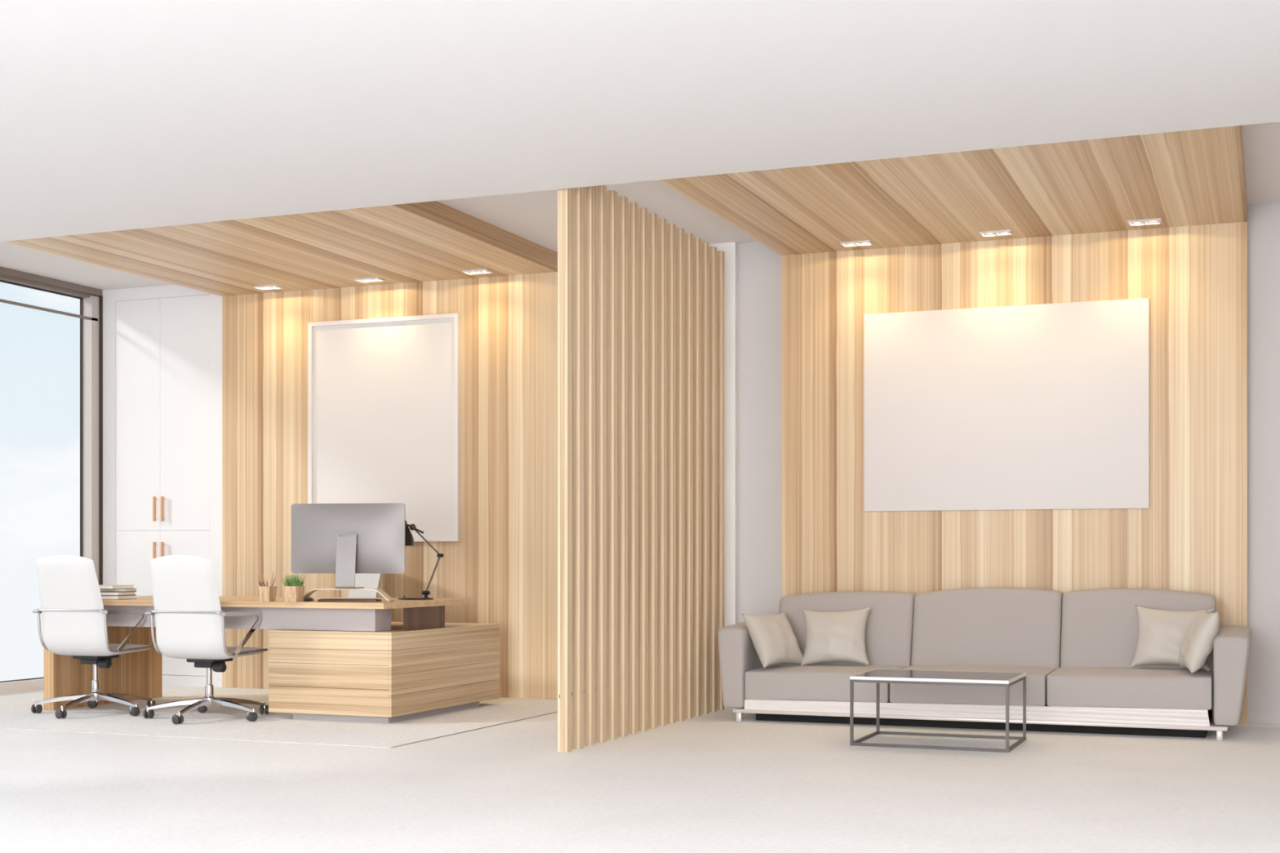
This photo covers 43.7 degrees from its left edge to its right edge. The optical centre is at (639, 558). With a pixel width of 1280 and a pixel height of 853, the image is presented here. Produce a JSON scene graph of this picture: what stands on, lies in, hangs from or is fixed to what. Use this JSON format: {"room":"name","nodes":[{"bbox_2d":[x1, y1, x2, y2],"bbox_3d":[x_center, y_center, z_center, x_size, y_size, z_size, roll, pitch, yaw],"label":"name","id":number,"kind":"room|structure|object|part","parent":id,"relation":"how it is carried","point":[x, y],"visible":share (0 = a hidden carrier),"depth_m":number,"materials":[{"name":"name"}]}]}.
{"room":"office","nodes":[
{"label":"office","id":0,"kind":"room"},
{"bbox_2d":[0,0,1279,241],"bbox_3d":[-2.868,-2.099,3.545,9.550,0.406,10.470,0,0,22],"label":"ceiling","id":1,"kind":"structure","parent":0,"point":[116,115],"depth_m":6.47,"materials":[{"name":"paint"}]},
{"bbox_2d":[0,685,1279,852],"bbox_3d":[-2.422,1.050,5.047,9.830,0.100,13.590,0,0,22],"label":"floor","id":2,"kind":"structure","parent":0,"point":[713,782],"depth_m":6.88,"materials":[{"name":"concrete"}]},
{"bbox_2d":[102,284,222,687],"bbox_3d":[-3.752,-0.576,12.602,1.173,3.151,0.129,0,0,22],"label":"wardrobe","id":3,"kind":"object","parent":2,"relation":"on","point":[162,344],"visible":0.77,"depth_m":12.58,"materials":[{"name":"paint"}]},
{"bbox_3d":[-3.981,0.348,12.677,0.432,1.135,0.018,0,0,22],"label":"door","id":4,"kind":"part","parent":3,"relation":"part of","materials":[{"name":"paint"}]},
{"bbox_3d":[-3.981,-1.136,12.677,0.432,1.831,0.018,0,0,22],"label":"door","id":5,"kind":"part","parent":3,"relation":"part of","materials":[{"name":"paint"}]},
{"bbox_3d":[-3.816,-0.032,12.580,0.018,0.194,0.041,0,0,22],"label":"handle","id":6,"kind":"part","parent":3,"relation":"part of","materials":[{"name":"brown wood"}]},
{"bbox_3d":[-3.816,-0.389,12.580,0.018,0.194,0.041,0,0,22],"label":"handle","id":7,"kind":"part","parent":3,"relation":"part of","materials":[{"name":"brown wood"}]},
{"bbox_3d":[-3.746,-0.032,12.552,0.018,0.194,0.041,0,0,22],"label":"handle","id":8,"kind":"part","parent":3,"relation":"part of","materials":[{"name":"brown wood"}]},
{"bbox_3d":[-3.746,-0.389,12.552,0.018,0.194,0.041,0,0,22],"label":"handle","id":9,"kind":"part","parent":3,"relation":"part of","materials":[{"name":"brown wood"}]},
{"bbox_3d":[-3.559,0.348,12.509,0.474,1.135,0.018,0,0,22],"label":"door","id":10,"kind":"part","parent":3,"relation":"part of","materials":[{"name":"paint"}]},
{"bbox_3d":[-3.559,-1.136,12.509,0.474,1.831,0.018,0,0,22],"label":"door","id":11,"kind":"part","parent":3,"relation":"part of","materials":[{"name":"paint"}]},
{"bbox_2d":[0,685,557,747],"bbox_3d":[-2.666,0.998,10.531,4.075,0.004,2.922,0,0,22],"label":"rug","id":12,"kind":"object","parent":2,"relation":"on","point":[219,722],"visible":0.71,"depth_m":9.67,"materials":[{"name":"beige carpet"}]},
{"bbox_2d":[31,555,155,718],"bbox_3d":[-3.499,0.486,10.269,0.762,1.019,0.759,0,0,22],"label":"office chair","id":13,"kind":"object","parent":12,"relation":"on","point":[74,617],"visible":0.97,"depth_m":10.07,"materials":[{"name":"white leather"}]},
{"bbox_3d":[-3.705,0.905,10.274,0.357,0.073,0.042,0,0,-5],"label":"leg","id":14,"kind":"part","parent":13,"relation":"part of","materials":[{"name":"silver metal"}]},
{"bbox_3d":[-3.551,0.905,10.098,0.042,0.073,0.357,0,0,13],"label":"leg","id":15,"kind":"part","parent":13,"relation":"part of","materials":[{"name":"silver metal"}]},
{"bbox_3d":[-3.337,0.905,10.191,0.357,0.073,0.042,0,0,31],"label":"leg","id":16,"kind":"part","parent":13,"relation":"part of","materials":[{"name":"silver metal"}]},
{"bbox_3d":[-3.270,0.460,10.160,0.010,0.271,0.387,0,0,22],"label":"armrest","id":17,"kind":"part","parent":13,"relation":"part of","materials":[{"name":"silver metal"}]},
{"bbox_3d":[-3.359,0.905,10.423,0.357,0.073,0.042,0,0,-41],"label":"leg","id":18,"kind":"part","parent":13,"relation":"part of","materials":[{"name":"silver metal"}]},
{"bbox_2d":[142,554,268,724],"bbox_3d":[-2.676,0.486,9.933,0.762,1.019,0.759,0,0,22],"label":"office chair","id":19,"kind":"object","parent":12,"relation":"on","point":[189,619],"visible":1,"depth_m":9.74,"materials":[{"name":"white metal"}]},
{"bbox_3d":[-2.882,0.905,9.938,0.357,0.073,0.042,0,0,-5],"label":"leg","id":20,"kind":"part","parent":19,"relation":"part of","materials":[{"name":"silver metal"}]},
{"bbox_3d":[-2.728,0.905,9.763,0.042,0.073,0.357,0,0,13],"label":"leg","id":21,"kind":"part","parent":19,"relation":"part of","materials":[{"name":"silver metal"}]},
{"bbox_3d":[-2.514,0.905,9.855,0.357,0.073,0.042,0,0,31],"label":"leg","id":22,"kind":"part","parent":19,"relation":"part of","materials":[{"name":"silver metal"}]},
{"bbox_3d":[-2.536,0.905,10.087,0.357,0.073,0.042,0,0,-41],"label":"leg","id":23,"kind":"part","parent":19,"relation":"part of","materials":[{"name":"silver metal"}]},
{"bbox_3d":[-2.447,0.460,9.824,0.010,0.271,0.387,0,0,22],"label":"armrest","id":24,"kind":"part","parent":19,"relation":"part of","materials":[{"name":"silver metal"}]},
{"bbox_2d":[44,595,471,711],"bbox_3d":[-2.517,0.631,10.516,2.572,0.729,1.115,0,0,22],"label":"desk","id":25,"kind":"object","parent":12,"relation":"on","point":[140,673],"visible":0.59,"depth_m":10.33,"materials":[{"name":"brown wood"}]},
{"bbox_3d":[-3.671,0.649,10.973,0.080,0.693,1.100,0,0,22],"label":"panel leg","id":26,"kind":"part","parent":25,"relation":"part of","materials":[{"name":"brown wood"}]},
{"bbox_2d":[101,595,136,599],"bbox_3d":[-3.460,0.254,10.474,0.242,0.026,0.185,0,0,22],"label":"book","id":27,"kind":"object","parent":25,"relation":"on","point":[104,597],"visible":0.55,"depth_m":10.39,"materials":[{"name":"beige paper"}]},
{"bbox_2d":[100,591,136,595],"bbox_3d":[-3.461,0.229,10.472,0.240,0.024,0.180,0,0,21],"label":"book","id":28,"kind":"object","parent":27,"relation":"on","point":[108,593],"visible":0.57,"depth_m":10.38,"materials":[{"name":"white paper"}]},
{"bbox_2d":[99,588,136,591],"bbox_3d":[-3.445,0.207,10.473,0.235,0.020,0.150,0,0,13],"label":"book","id":29,"kind":"object","parent":28,"relation":"on","point":[100,589],"visible":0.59,"depth_m":10.40,"materials":[{"name":"beige paper"}]},
{"bbox_2d":[98,584,134,588],"bbox_3d":[-3.467,0.186,10.472,0.230,0.022,0.185,0,0,30],"label":"book","id":30,"kind":"object","parent":29,"relation":"on","point":[103,586],"visible":0.77,"depth_m":10.39,"materials":[{"name":"beige paper"}]},
{"bbox_2d":[258,586,276,601],"bbox_3d":[-2.296,0.220,9.850,0.080,0.094,0.080,0,0,22],"label":"pencil cup","id":31,"kind":"object","parent":25,"relation":"on","point":[267,593],"visible":1,"depth_m":9.82,"materials":[{"name":"brown wood"}]},
{"bbox_2d":[280,572,306,602],"bbox_3d":[-2.121,0.173,9.772,0.156,0.188,0.148,0,0,22],"label":"potted grass","id":32,"kind":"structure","parent":25,"relation":"on","point":[294,589],"depth_m":9.74,"materials":[{"name":"brown wood"}]},
{"bbox_2d":[283,586,304,602],"bbox_3d":[-2.117,0.218,9.774,0.094,0.097,0.094,0,0,22],"label":"pot","id":33,"kind":"object","parent":32,"relation":"attached to","point":[291,593],"depth_m":9.74,"materials":[{"name":"brown wood"}]},
{"bbox_2d":[305,596,314,600],"bbox_3d":[-2.080,0.254,10.033,0.060,0.027,0.104,0,0,5],"label":"computer mouse","id":34,"kind":"object","parent":25,"relation":"on","point":[309,598],"visible":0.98,"depth_m":10.00,"materials":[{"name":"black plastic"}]},
{"bbox_2d":[303,588,394,601],"bbox_3d":[-1.819,0.226,9.892,0.589,0.080,0.100,0,0,9],"label":"monitor stand","id":35,"kind":"object","parent":25,"relation":"on","point":[388,597],"visible":0.97,"depth_m":9.85,"materials":[{"name":"beige wood"}]},
{"bbox_2d":[291,502,404,588],"bbox_3d":[-1.819,-0.078,9.894,0.734,0.527,0.175,0,0,9],"label":"monitor","id":36,"kind":"object","parent":35,"relation":"on","point":[346,540],"visible":1,"depth_m":9.87,"materials":[{"name":"silver metal"}]},
{"bbox_2d":[317,598,382,601],"bbox_3d":[-1.802,0.259,9.914,0.375,0.016,0.120,0,0,9],"label":"keyboard","id":37,"kind":"object","parent":25,"relation":"on","point":[323,599],"visible":1,"depth_m":9.86,"materials":[{"name":"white plastic"}]},
{"bbox_2d":[397,519,444,599],"bbox_3d":[-1.458,0.006,10.372,0.368,0.522,0.232,0,0,0],"label":"desk lamp","id":38,"kind":"object","parent":25,"relation":"on","point":[409,540],"visible":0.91,"depth_m":10.35,"materials":[{"name":"black metal"}]},
{"bbox_3d":[-1.554,-0.169,10.372,0.176,0.172,0.176,0,0,0],"label":"lamp shade","id":39,"kind":"part","parent":38,"relation":"part of","materials":[{"name":"black metal"}]},
{"bbox_3d":[-1.386,-0.111,10.372,0.188,0.191,0.011,0,0,0],"label":"arm","id":40,"kind":"part","parent":38,"relation":"part of","materials":[{"name":"metal"}]},
{"bbox_3d":[-1.343,0.102,10.372,0.105,0.245,0.012,0,0,0],"label":"arm","id":41,"kind":"part","parent":38,"relation":"part of","materials":[{"name":"metal"}]},
{"bbox_2d":[347,573,381,597],"bbox_3d":[-2.191,0.486,11.444,0.759,1.019,0.762,0,0,-33],"label":"office chair","id":42,"kind":"object","parent":12,"relation":"on","point":[366,580],"visible":0.02,"depth_m":11.47,"materials":[{"name":"silver metal"}]},
{"bbox_2d":[268,622,499,723],"bbox_3d":[-1.632,0.721,10.410,0.875,0.550,1.438,0,0,22],"label":"drawer pedestal","id":43,"kind":"object","parent":12,"relation":"on","point":[396,674],"visible":0.99,"depth_m":9.82,"materials":[{"name":"brown wood"}]},
{"bbox_3d":[-1.903,0.544,9.754,0.856,0.197,0.018,0,0,22],"label":"drawer","id":44,"kind":"part","parent":43,"relation":"part of","materials":[{"name":"brown wood"}]},
{"bbox_3d":[-1.903,0.717,9.754,0.856,0.143,0.018,0,0,22],"label":"drawer","id":45,"kind":"part","parent":43,"relation":"part of","materials":[{"name":"brown wood"}]},
{"bbox_3d":[-1.903,0.873,9.754,0.856,0.162,0.018,0,0,22],"label":"drawer","id":46,"kind":"part","parent":43,"relation":"part of","materials":[{"name":"brown wood"}]},
{"bbox_3d":[-1.234,0.635,10.252,0.018,0.380,1.438,0,0,22],"label":"panel","id":47,"kind":"part","parent":43,"relation":"part of","materials":[{"name":"brown wood"}]},
{"bbox_3d":[-1.234,0.891,10.252,0.018,0.126,1.438,0,0,22],"label":"panel","id":48,"kind":"part","parent":43,"relation":"part of","materials":[{"name":"brown wood"}]},
{"bbox_2d":[557,185,724,752],"bbox_3d":[0.068,-0.515,9.414,0.056,3.030,2.533,0,0,22],"label":"wall","id":49,"kind":"structure","parent":2,"relation":"on","point":[641,299],"depth_m":9.12,"materials":[{"name":"brown wood"}]},
{"bbox_2d":[849,668,1026,752],"bbox_3d":[1.625,0.815,8.668,0.836,0.370,0.622,0,0,22],"label":"coffee table","id":50,"kind":"object","parent":2,"relation":"on","point":[877,676],"visible":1,"depth_m":8.53,"materials":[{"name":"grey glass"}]},
{"bbox_3d":[1.132,0.823,8.538,0.016,0.324,0.016,0,0,22],"label":"leg","id":51,"kind":"part","parent":50,"relation":"part of","materials":[{"name":"grey metal"}]},
{"bbox_3d":[1.356,0.823,9.101,0.016,0.324,0.016,0,0,22],"label":"leg","id":52,"kind":"part","parent":50,"relation":"part of","materials":[{"name":"grey metal"}]},
{"bbox_3d":[1.625,0.654,8.668,0.836,0.014,0.622,0,0,22],"label":"frame","id":53,"kind":"part","parent":50,"relation":"part of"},
{"bbox_3d":[1.625,0.992,8.668,0.836,0.016,0.622,0,0,22],"label":"frame","id":54,"kind":"part","parent":50,"relation":"part of","materials":[{"name":"grey metal"}]},
{"bbox_3d":[1.894,0.823,8.234,0.016,0.324,0.016,0,0,22],"label":"leg","id":55,"kind":"part","parent":50,"relation":"part of","materials":[{"name":"grey metal"}]},
{"bbox_3d":[2.118,0.823,8.798,0.016,0.324,0.016,0,0,22],"label":"leg","id":56,"kind":"part","parent":50,"relation":"part of","materials":[{"name":"grey metal"}]},
{"bbox_2d":[717,587,1251,740],"bbox_3d":[2.047,0.591,9.668,3.085,0.818,0.820,0,0,22],"label":"sofa","id":57,"kind":"object","parent":2,"relation":"on","point":[1075,650],"visible":0.88,"depth_m":9.57,"materials":[{"name":"grey fabric"}]},
{"bbox_3d":[0.611,0.974,9.819,0.031,0.052,0.030,0,0,22],"label":"leg","id":58,"kind":"part","parent":57,"relation":"part of","materials":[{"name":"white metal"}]},
{"bbox_3d":[0.697,0.661,10.206,0.178,0.527,0.778,0,0,22],"label":"arm","id":59,"kind":"part","parent":57,"relation":"part of","materials":[{"name":"grey fabric"}]},
{"bbox_2d":[742,612,803,667],"bbox_3d":[0.837,0.504,9.955,0.400,0.328,0.228,0,0,-44],"label":"throw pillow","id":60,"kind":"object","parent":57,"relation":"on","point":[775,642],"visible":1,"depth_m":9.87,"materials":[{"name":"beige fabric"}]},
{"bbox_2d":[745,663,905,702],"bbox_3d":[1.173,0.768,9.938,0.896,0.204,0.644,0,0,22],"label":"seat cushion","id":61,"kind":"object","parent":57,"relation":"on","point":[779,682],"depth_m":9.69,"materials":[{"name":"grey fabric"}]},
{"bbox_2d":[800,607,870,666],"bbox_3d":[1.222,0.490,9.989,0.448,0.373,0.189,0,0,18],"label":"throw pillow","id":62,"kind":"object","parent":57,"relation":"on","point":[838,636],"visible":1,"depth_m":9.93,"materials":[{"name":"beige fabric"}]},
{"bbox_2d":[777,591,916,667],"bbox_3d":[1.322,0.456,10.226,0.878,0.489,0.304,0,0,22],"label":"cushion","id":63,"kind":"object","parent":57,"relation":"on","point":[891,627],"depth_m":10.06,"materials":[{"name":"grey fabric"}]},
{"bbox_2d":[889,665,1055,706],"bbox_3d":[2.015,0.757,9.603,0.907,0.207,0.644,0,0,22],"label":"seat cushion","id":64,"kind":"object","parent":57,"relation":"on","point":[1038,677],"depth_m":9.34,"materials":[{"name":"grey fabric"}]},
{"bbox_3d":[2.042,0.938,9.654,2.852,0.020,0.790,0,0,22],"label":"plate","id":65,"kind":"part","parent":57,"relation":"part of","materials":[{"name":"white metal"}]},
{"bbox_2d":[911,587,1063,669],"bbox_3d":[2.152,0.441,9.896,0.900,0.518,0.307,0,0,22],"label":"cushion","id":66,"kind":"object","parent":57,"relation":"on","point":[1014,627],"depth_m":9.79,"materials":[{"name":"grey fabric"}]},
{"bbox_2d":[1047,666,1213,710],"bbox_3d":[2.857,0.746,9.268,0.894,0.210,0.644,0,0,22],"label":"seat cushion","id":67,"kind":"object","parent":57,"relation":"on","point":[1068,688],"depth_m":9.00,"materials":[{"name":"grey fabric"}]},
{"bbox_2d":[1060,588,1216,669],"bbox_3d":[2.982,0.441,9.566,0.878,0.518,0.304,0,0,22],"label":"cushion","id":68,"kind":"object","parent":57,"relation":"on","point":[1100,628],"depth_m":9.53,"materials":[{"name":"grey fabric"}]},
{"bbox_2d":[1130,604,1213,671],"bbox_3d":[3.082,0.461,9.255,0.453,0.373,0.186,0,0,24],"label":"throw pillow","id":69,"kind":"object","parent":57,"relation":"on","point":[1162,633],"visible":0.7,"depth_m":9.22,"materials":[{"name":"beige fabric"}]},
{"bbox_2d":[1178,609,1219,673],"bbox_3d":[3.159,0.468,9.032,0.202,0.348,0.390,0,0,10],"label":"throw pillow","id":70,"kind":"object","parent":57,"relation":"on","point":[1197,644],"visible":0.98,"depth_m":8.88,"materials":[{"name":"beige fabric"}]},
{"bbox_3d":[3.191,0.974,8.793,0.031,0.052,0.030,0,0,22],"label":"leg","id":71,"kind":"part","parent":57,"relation":"part of","materials":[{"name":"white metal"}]},
{"bbox_3d":[3.392,0.661,9.134,0.190,0.527,0.778,0,0,22],"label":"arm","id":72,"kind":"part","parent":57,"relation":"part of","materials":[{"name":"grey fabric"}]},
{"bbox_2d":[0,121,1279,290],"bbox_3d":[-0.358,-2.227,9.860,9.550,0.150,3.120,0,0,22],"label":"ceiling","id":73,"kind":"structure","parent":0,"point":[532,216],"depth_m":9.94,"materials":[{"name":"paint"}]},
{"bbox_2d":[4,200,557,296],"bbox_3d":[-2.390,-2.088,10.560,2.865,0.128,2.920,0,0,22],"label":"ceiling panel","id":74,"kind":"object","parent":73,"relation":"attached to","point":[433,240],"visible":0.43,"depth_m":10.49,"materials":[{"name":"brown wood"}]},
{"bbox_2d":[253,284,283,289],"bbox_3d":[-2.763,-2.018,11.889,0.190,0.013,0.104,0,0,22],"label":"recessed light","id":75,"kind":"object","parent":74,"relation":"attached to","point":[267,286],"visible":1,"depth_m":11.87,"materials":[{"name":"beige"}]},
{"bbox_2d":[355,276,385,282],"bbox_3d":[-1.955,-2.018,11.568,0.190,0.013,0.104,0,0,22],"label":"recessed light","id":76,"kind":"object","parent":74,"relation":"attached to","point":[375,278],"visible":1,"depth_m":11.55,"materials":[{"name":"beige"}]},
{"bbox_2d":[462,268,493,275],"bbox_3d":[-1.142,-2.018,11.244,0.190,0.013,0.104,0,0,22],"label":"recessed light","id":77,"kind":"object","parent":74,"relation":"attached to","point":[485,270],"visible":1,"depth_m":11.22,"materials":[{"name":"beige"}]},
{"bbox_2d":[658,125,1247,255],"bbox_3d":[1.804,-2.088,8.893,2.907,0.128,2.920,0,0,22],"label":"ceiling panel","id":78,"kind":"object","parent":73,"relation":"attached to","point":[1191,177],"visible":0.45,"depth_m":8.81,"materials":[{"name":"brown wood"}]},
{"bbox_2d":[840,240,873,247],"bbox_3d":[1.390,-2.018,10.238,0.190,0.013,0.104,0,0,22],"label":"recessed light","id":79,"kind":"object","parent":78,"relation":"attached to","point":[867,242],"visible":1,"depth_m":10.23,"materials":[{"name":"beige"}]},
{"bbox_2d":[979,229,1013,236],"bbox_3d":[2.211,-2.018,9.911,0.190,0.013,0.104,0,0,22],"label":"recessed light","id":80,"kind":"object","parent":78,"relation":"attached to","point":[1008,232],"visible":1,"depth_m":9.90,"materials":[{"name":"beige"}]},
{"bbox_2d":[1127,217,1162,226],"bbox_3d":[3.031,-2.018,9.585,0.190,0.013,0.104,0,0,22],"label":"recessed light","id":81,"kind":"object","parent":78,"relation":"attached to","point":[1149,221],"visible":1,"depth_m":9.58,"materials":[{"name":"beige"}]},
{"bbox_2d":[102,202,1279,724],"bbox_3d":[0.098,-0.576,11.250,9.730,3.152,0.200,0,0,22],"label":"wall","id":82,"kind":"structure","parent":0,"point":[759,266],"depth_m":9.71,"materials":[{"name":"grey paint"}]},
{"bbox_2d":[222,271,557,699],"bbox_3d":[-1.873,-0.512,11.861,2.865,3.024,0.120,0,0,22],"label":"wood wall panel","id":83,"kind":"object","parent":82,"relation":"attached to","point":[504,560],"visible":0.5,"depth_m":11.56,"materials":[{"name":"brown wood"}]},
{"bbox_2d":[307,312,460,541],"bbox_3d":[-1.896,-0.947,11.781,1.268,1.648,0.044,0,0,22],"label":"picture frame","id":84,"kind":"object","parent":83,"relation":"attached to","point":[384,393],"visible":0.76,"depth_m":11.76,"materials":[{"name":"white paper"}]},
{"bbox_2d":[709,241,737,626],"bbox_3d":[0.064,-0.576,11.123,1.279,3.152,0.060,0,0,22],"label":"trim","id":85,"kind":"structure","parent":82,"relation":"attached to","point":[731,249],"depth_m":10.88,"materials":[{"name":"white paint"}]},
{"bbox_2d":[782,222,1247,724],"bbox_3d":[2.321,-0.512,10.194,2.907,3.024,0.120,0,0,22],"label":"wood wall panel","id":86,"kind":"object","parent":82,"relation":"attached to","point":[1192,536],"visible":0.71,"depth_m":10.06,"materials":[{"name":"brown wood"}]},
{"bbox_2d":[864,297,1149,511],"bbox_3d":[2.296,-0.951,10.119,1.778,1.288,0.035,0,0,22],"label":"canvas","id":87,"kind":"object","parent":86,"relation":"attached to","point":[1044,406],"visible":1,"depth_m":10.09},
{"bbox_3d":[-8.205,-0.576,3.262,0.200,3.152,6.000,0,0,22],"label":"wall","id":88,"kind":"structure","parent":0,"visible":0},
{"bbox_2d":[0,266,102,693],"bbox_3d":[-5.710,-0.576,9.426,0.124,3.153,7.300,0,0,22],"label":"window","id":89,"kind":"structure","parent":88,"relation":"in","point":[91,316],"depth_m":12.72,"materials":[{"name":"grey metal"}]},
{"bbox_3d":[-5.703,0.963,9.424,0.098,0.076,7.300,0,0,22],"label":"sill","id":90,"kind":"part","parent":89,"relation":"part of","materials":[{"name":"beige"}]},
{"bbox_3d":[-5.682,-1.905,9.395,0.018,0.021,7.262,0,0,22],"label":"rail","id":91,"kind":"part","parent":89,"relation":"part of","materials":[{"name":"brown metal"}]},
{"bbox_3d":[-5.702,-2.114,9.423,0.100,0.077,7.300,0,0,22],"label":"frame","id":92,"kind":"part","parent":89,"relation":"part of","materials":[{"name":"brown metal"}]},
{"bbox_3d":[-4.387,-0.583,12.767,0.103,3.015,0.106,0,0,22],"label":"post","id":93,"kind":"part","parent":89,"relation":"part of","materials":[{"name":"grey metal"}]}
]}

